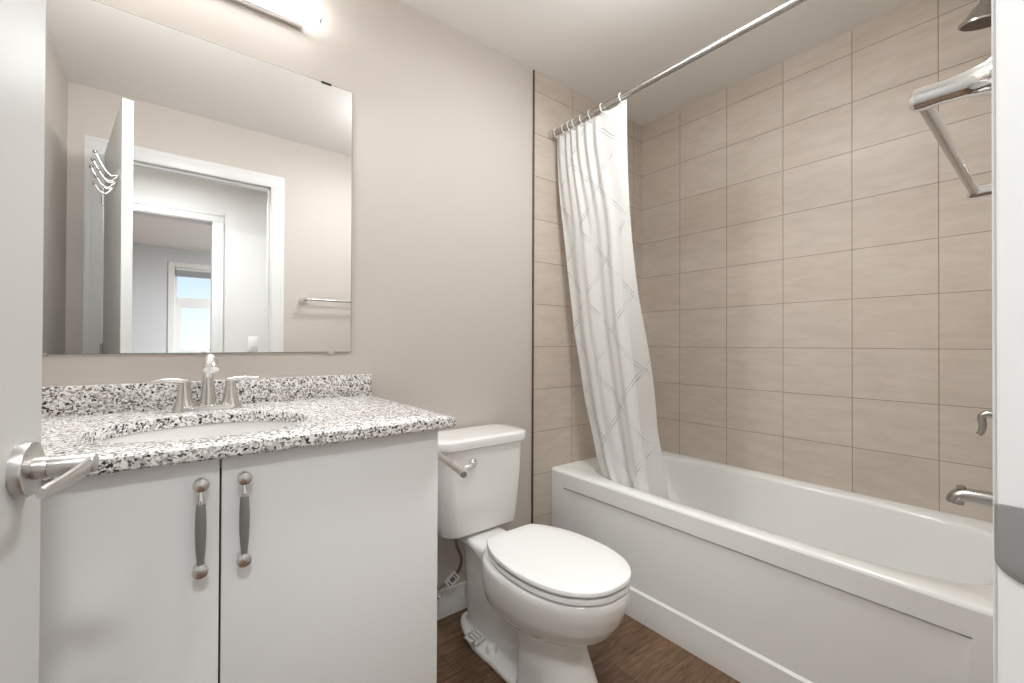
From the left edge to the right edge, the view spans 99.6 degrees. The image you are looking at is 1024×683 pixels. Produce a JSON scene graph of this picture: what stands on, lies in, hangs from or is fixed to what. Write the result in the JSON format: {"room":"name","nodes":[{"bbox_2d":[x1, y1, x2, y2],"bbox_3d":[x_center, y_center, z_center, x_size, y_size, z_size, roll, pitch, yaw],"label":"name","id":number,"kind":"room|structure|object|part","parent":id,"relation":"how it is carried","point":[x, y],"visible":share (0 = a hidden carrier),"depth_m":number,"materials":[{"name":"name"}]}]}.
{"room":"bathroom","nodes":[
{"label":"bathroom","id":0,"kind":"room"},
{"bbox_2d":[42,0,532,589],"bbox_3d":[-1.640,-0.103,0.747,4.345,2.400,0.100,1,0,-38],"label":"wall","id":1,"kind":"structure","parent":0,"point":[441,275],"depth_m":1.69,"materials":[{"name":"beige paint"}]},
{"bbox_2d":[42,0,352,356],"bbox_3d":[-0.921,-0.421,1.244,0.908,0.922,0.009,1,0,-38],"label":"wall mirror","id":2,"kind":"object","parent":1,"relation":"attached to","point":[198,191],"visible":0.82,"depth_m":1.23,"materials":[{"name":"clear glass"}]},
{"bbox_2d":[42,374,371,417],"bbox_3d":[-0.892,0.151,1.257,0.977,0.075,0.020,1,0,-38],"label":"backsplash","id":3,"kind":"structure","parent":1,"relation":"attached to","point":[57,401],"depth_m":1.20,"materials":[{"name":"stone"}]},
{"bbox_2d":[231,0,321,29],"bbox_3d":[-0.890,-1.095,1.205,0.676,0.133,0.112,1,0,-38],"label":"vanity light","id":4,"kind":"object","parent":1,"relation":"attached to","point":[299,14],"visible":1,"depth_m":1.36,"materials":[{"name":"white glass"}]},
{"bbox_3d":[-0.885,-1.095,1.195,0.672,0.116,0.090,1,0,-38],"label":"lamp shade","id":5,"kind":"part","parent":4,"relation":"part of","materials":[{"name":"white glass"}]},
{"bbox_3d":[-0.642,-1.042,1.410,0.077,0.032,0.024,0,0,24],"label":"trim","id":6,"kind":"part","parent":4,"relation":"part of","materials":[{"name":"silver metal"}]},
{"bbox_2d":[437,539,462,598],"bbox_3d":[-0.264,0.841,1.695,0.138,0.280,0.107,1,0,-38],"label":"supply hose","id":7,"kind":"object","parent":1,"relation":"attached to","point":[451,580],"visible":0.6,"depth_m":1.68,"materials":[{"name":"silver metal"}]},
{"bbox_3d":[-0.283,0.958,1.643,0.032,0.032,0.020,1,0,-38],"label":"valve knob","id":8,"kind":"part","parent":7,"relation":"part of","materials":[{"name":"silver metal"}]},
{"bbox_2d":[448,574,456,585],"bbox_3d":[-0.230,0.924,1.679,0.041,0.044,0.001,0,0,-31],"label":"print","id":9,"kind":"object","parent":7,"relation":"attached to","point":[452,579],"depth_m":1.68,"materials":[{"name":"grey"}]},
{"bbox_2d":[437,581,466,620],"bbox_3d":[-0.239,1.056,1.773,0.832,0.106,0.013,1,0,-38],"label":"baseboard","id":10,"kind":"structure","parent":1,"relation":"attached to","point":[453,599],"depth_m":1.76,"materials":[{"name":"white wood"}]},
{"bbox_2d":[533,70,641,525],"bbox_3d":[0.444,-0.085,2.383,0.955,2.400,0.106,1,0,-38],"label":"tiled wall","id":11,"kind":"structure","parent":0,"point":[563,435],"depth_m":2.13,"materials":[{"name":"beige tile"}]},
{"bbox_2d":[531,70,534,523],"bbox_3d":[0.099,-0.088,2.046,0.008,2.400,0.009,1,0,-38],"label":"trim","id":12,"kind":"structure","parent":11,"relation":"attached to","point":[533,70],"depth_m":2.04,"materials":[{"name":"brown metal"}]},
{"bbox_2d":[548,0,806,139],"bbox_3d":[0.656,-1.010,1.525,0.044,0.044,1.508,1,0,-38],"label":"shower rod","id":13,"kind":"object","parent":11,"relation":"attached to","point":[789,4],"visible":0.92,"depth_m":1.54,"materials":[{"name":"silver metal"}]},
{"bbox_2d":[557,99,668,499],"bbox_3d":[0.419,-0.109,1.917,0.537,1.772,0.158,0,0,43],"label":"shower curtain","id":14,"kind":"object","parent":13,"relation":"hanging from","point":[592,157],"visible":0.89,"depth_m":1.89,"materials":[{"name":"white fabric"}]},
{"bbox_2d":[437,608,739,682],"bbox_3d":[1.026,1.125,-1.155,6.200,0.060,6.420,1,0,-38],"label":"floor","id":15,"kind":"structure","parent":0,"point":[634,652],"depth_m":1.50,"materials":[{"name":"brown wood"}]},
{"bbox_2d":[39,430,437,682],"bbox_3d":[-0.725,0.658,1.011,0.939,0.888,0.605,1,0,-38],"label":"vanity cabinet","id":16,"kind":"object","parent":15,"relation":"on","point":[313,564],"visible":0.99,"depth_m":0.84,"materials":[{"name":"white paint"}]},
{"bbox_3d":[-0.732,0.651,0.672,0.456,0.874,0.019,1,0,-38],"label":"door","id":17,"kind":"part","parent":16,"relation":"part of","materials":[{"name":"white paint"}]},
{"bbox_3d":[-0.560,0.410,0.777,0.026,0.026,0.029,1,0,-38],"label":"knob","id":18,"kind":"part","parent":16,"relation":"part of","materials":[{"name":"silver metal"}]},
{"bbox_3d":[-0.559,0.257,0.778,0.026,0.026,0.029,1,0,-38],"label":"knob","id":19,"kind":"part","parent":16,"relation":"part of","materials":[{"name":"silver metal"}]},
{"bbox_3d":[-0.507,0.410,0.819,0.026,0.026,0.029,1,0,-38],"label":"knob","id":20,"kind":"part","parent":16,"relation":"part of","materials":[{"name":"silver metal"}]},
{"bbox_3d":[-0.507,0.257,0.820,0.026,0.026,0.029,1,0,-38],"label":"knob","id":21,"kind":"part","parent":16,"relation":"part of","materials":[{"name":"silver metal"}]},
{"bbox_2d":[41,374,455,481],"bbox_3d":[-0.710,0.163,1.026,0.977,0.100,0.608,1,0,-38],"label":"countertop","id":22,"kind":"structure","parent":16,"relation":"on","point":[330,409],"depth_m":1.07,"materials":[{"name":"white stone"}]},
{"bbox_2d":[98,421,295,441],"bbox_3d":[-0.689,0.292,0.982,0.442,0.155,0.368,1,0,-38],"label":"sink basin","id":23,"kind":"object","parent":22,"relation":"in","point":[231,428],"visible":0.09,"depth_m":1.11,"materials":[{"name":"white ceramic"}]},
{"bbox_2d":[147,353,261,412],"bbox_3d":[-0.839,0.110,1.196,0.190,0.156,0.182,0,0,5],"label":"faucet","id":24,"kind":"object","parent":22,"relation":"on","point":[184,402],"visible":1,"depth_m":1.18,"materials":[{"name":"silver metal"}]},
{"bbox_3d":[-0.904,0.107,1.139,0.087,0.022,0.023,1,0,-42],"label":"lever","id":25,"kind":"part","parent":24,"relation":"part of","materials":[{"name":"silver metal"}]},
{"bbox_3d":[-0.880,0.143,1.163,0.054,0.081,0.054,1,0,-38],"label":"handle","id":26,"kind":"part","parent":24,"relation":"part of","materials":[{"name":"silver metal"}]},
{"bbox_3d":[-0.839,0.180,1.195,0.158,0.015,0.054,1,0,-38],"label":"plate","id":27,"kind":"part","parent":24,"relation":"part of","materials":[{"name":"silver metal"}]},
{"bbox_3d":[-0.811,0.104,1.160,0.042,0.145,0.134,1,0,-38],"label":"spout","id":28,"kind":"part","parent":24,"relation":"part of","materials":[{"name":"silver metal"}]},
{"bbox_3d":[-0.798,0.144,1.228,0.054,0.081,0.054,1,0,-38],"label":"handle","id":29,"kind":"part","parent":24,"relation":"part of","materials":[{"name":"silver metal"}]},
{"bbox_3d":[-0.769,0.108,1.246,0.087,0.022,0.023,0,0,-34],"label":"lever","id":30,"kind":"part","parent":24,"relation":"part of","materials":[{"name":"silver metal"}]},
{"bbox_3d":[-0.372,0.654,0.955,0.454,0.874,0.019,1,0,-38],"label":"door","id":31,"kind":"part","parent":16,"relation":"part of","materials":[{"name":"white paint"}]},
{"bbox_2d":[438,451,466,477],"bbox_3d":[-0.229,0.357,1.270,0.158,0.048,0.308,1,0,-38],"label":"toilet paper holder","id":32,"kind":"object","parent":16,"relation":"attached to","point":[449,463],"visible":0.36,"depth_m":1.23,"materials":[{"name":"silver metal"}]},
{"bbox_2d":[437,424,631,682],"bbox_3d":[0.027,0.732,1.478,0.420,0.753,0.790,1,0,-38],"label":"toilet","id":33,"kind":"object","parent":15,"relation":"on","point":[539,595],"visible":0.98,"depth_m":1.38,"materials":[{"name":"white ceramic"}]},
{"bbox_3d":[-0.149,0.444,1.567,0.067,0.033,0.026,1,0,-38],"label":"flush lever","id":34,"kind":"part","parent":33,"relation":"part of","materials":[{"name":"silver metal"}]},
{"bbox_2d":[464,629,485,645],"bbox_3d":[-0.127,1.069,1.576,0.060,0.013,0.076,0,0,44],"label":"slotted shim","id":35,"kind":"object","parent":33,"relation":"on","point":[475,641],"visible":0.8,"depth_m":1.56,"materials":[{"name":"white plastic"}]},
{"bbox_3d":[-0.150,0.557,1.704,0.380,0.330,0.195,1,0,-38],"label":"tank","id":36,"kind":"part","parent":33,"relation":"part of","materials":[{"name":"white ceramic"}]},
{"bbox_3d":[-0.148,0.374,1.704,0.420,0.038,0.220,1,0,-38],"label":"tank lid","id":37,"kind":"part","parent":33,"relation":"part of","materials":[{"name":"white ceramic"}]},
{"bbox_3d":[0.047,0.909,1.480,0.358,0.397,0.769,1,0,-38],"label":"bowl","id":38,"kind":"part","parent":33,"relation":"part of","materials":[{"name":"white ceramic"}]},
{"bbox_3d":[0.142,0.701,1.365,0.337,0.017,0.462,1,0,-38],"label":"seat","id":39,"kind":"part","parent":33,"relation":"part of","materials":[{"name":"white plastic"}]},
{"bbox_3d":[0.142,0.677,1.365,0.343,0.020,0.468,1,0,-38],"label":"lid","id":40,"kind":"part","parent":33,"relation":"part of","materials":[{"name":"white plastic"}]},
{"bbox_2d":[551,450,992,682],"bbox_3d":[0.946,0.864,1.748,0.733,0.499,1.507,1,0,-38],"label":"bathtub","id":41,"kind":"object","parent":15,"relation":"on","point":[761,577],"visible":0.8,"depth_m":1.46,"materials":[{"name":"white ceramic"}]},
{"bbox_2d":[399,0,915,125],"bbox_3d":[1.036,-1.335,-1.139,6.200,0.060,6.420,1,0,-38],"label":"ceiling","id":42,"kind":"structure","parent":0,"point":[599,50],"depth_m":1.82,"materials":[{"name":"white paint"}]},
{"bbox_2d":[642,0,992,522],"bbox_3d":[1.314,-0.084,1.965,0.100,2.400,1.640,1,0,-38],"label":"wall","id":43,"kind":"structure","parent":0,"point":[817,266],"depth_m":1.83,"materials":[{"name":"beige tile"}]},
{"bbox_3d":[-0.633,-0.107,-0.533,4.345,2.400,0.115,1,0,-38],"label":"wall","id":44,"kind":"structure","parent":0,"visible":0},
{"bbox_2d":[0,0,98,682],"bbox_3d":[-0.433,0.057,0.183,0.169,2.059,0.760,0,0,-24],"label":"door","id":45,"kind":"structure","parent":44,"relation":"in","point":[24,464],"depth_m":0.48,"materials":[{"name":"white wood"}]},
{"bbox_3d":[-0.543,0.145,0.493,0.024,0.062,0.062,0,0,-29],"label":"handle","id":46,"kind":"part","parent":45,"relation":"part of","materials":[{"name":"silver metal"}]},
{"bbox_3d":[-0.489,0.145,0.463,0.040,0.023,0.130,0,0,-30],"label":"lever","id":47,"kind":"part","parent":45,"relation":"part of","materials":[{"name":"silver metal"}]},
{"bbox_2d":[909,56,991,199],"bbox_3d":[0.678,-0.276,0.624,0.541,0.054,0.080,1,0,-38],"label":"towel bar","id":48,"kind":"object","parent":44,"relation":"attached to","point":[976,81],"visible":0.65,"depth_m":0.49,"materials":[{"name":"silver metal"}]},
{"bbox_3d":[0.487,-0.278,0.473,0.054,0.054,0.080,1,0,-38],"label":"post","id":49,"kind":"part","parent":48,"relation":"part of","materials":[{"name":"silver metal"}]},
{"bbox_3d":[0.869,-0.274,0.774,0.054,0.054,0.080,1,0,-38],"label":"post","id":50,"kind":"part","parent":48,"relation":"part of","materials":[{"name":"silver metal"}]},
{"bbox_2d":[991,0,997,682],"bbox_3d":[0.062,0.024,0.089,0.912,2.150,0.004,1,0,-38],"label":"trim","id":51,"kind":"structure","parent":44,"relation":"attached to","point":[993,2],"depth_m":0.33,"materials":[{"name":"white wood"}]},
{"bbox_2d":[994,0,1023,682],"bbox_3d":[0.099,0.052,0.042,0.800,2.094,0.119,1,0,-38],"label":"trim","id":52,"kind":"structure","parent":44,"relation":"attached to","point":[1009,506],"depth_m":0.32,"materials":[{"name":"white wood"}]},
{"bbox_3d":[0.373,0.148,0.310,0.005,0.057,0.036,1,0,-38],"label":"strike plate","id":53,"kind":"part","parent":52,"relation":"part of","materials":[{"name":"silver metal"}]},
{"bbox_3d":[1.448,-0.089,1.108,0.955,2.400,0.121,1,0,-38],"label":"tiled wall","id":54,"kind":"structure","parent":0,"visible":0},
{"bbox_2d":[945,485,992,507],"bbox_3d":[1.362,0.450,1.232,0.068,0.068,0.183,1,0,-38],"label":"tub spout","id":55,"kind":"object","parent":54,"relation":"attached to","point":[960,494],"visible":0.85,"depth_m":1.25,"materials":[{"name":"silver metal"}]},
{"bbox_3d":[1.325,0.434,1.278,0.022,0.021,0.022,1,0,-38],"label":"diverter knob","id":56,"kind":"part","parent":55,"relation":"part of","materials":[{"name":"silver metal"}]},
{"bbox_2d":[958,0,990,31],"bbox_3d":[1.385,-0.988,1.237,0.104,0.150,0.157,1,0,-38],"label":"sprayer","id":57,"kind":"object","parent":54,"relation":"attached to","point":[979,18],"visible":0.67,"depth_m":1.25,"materials":[{"name":"silver metal"}]},
{"bbox_2d":[976,410,992,435],"bbox_3d":[1.382,0.207,1.209,0.170,0.170,0.120,1,0,-38],"label":"shower valve","id":58,"kind":"object","parent":54,"relation":"attached to","point":[981,417],"visible":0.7,"depth_m":1.24,"materials":[{"name":"silver metal"}]}
]}

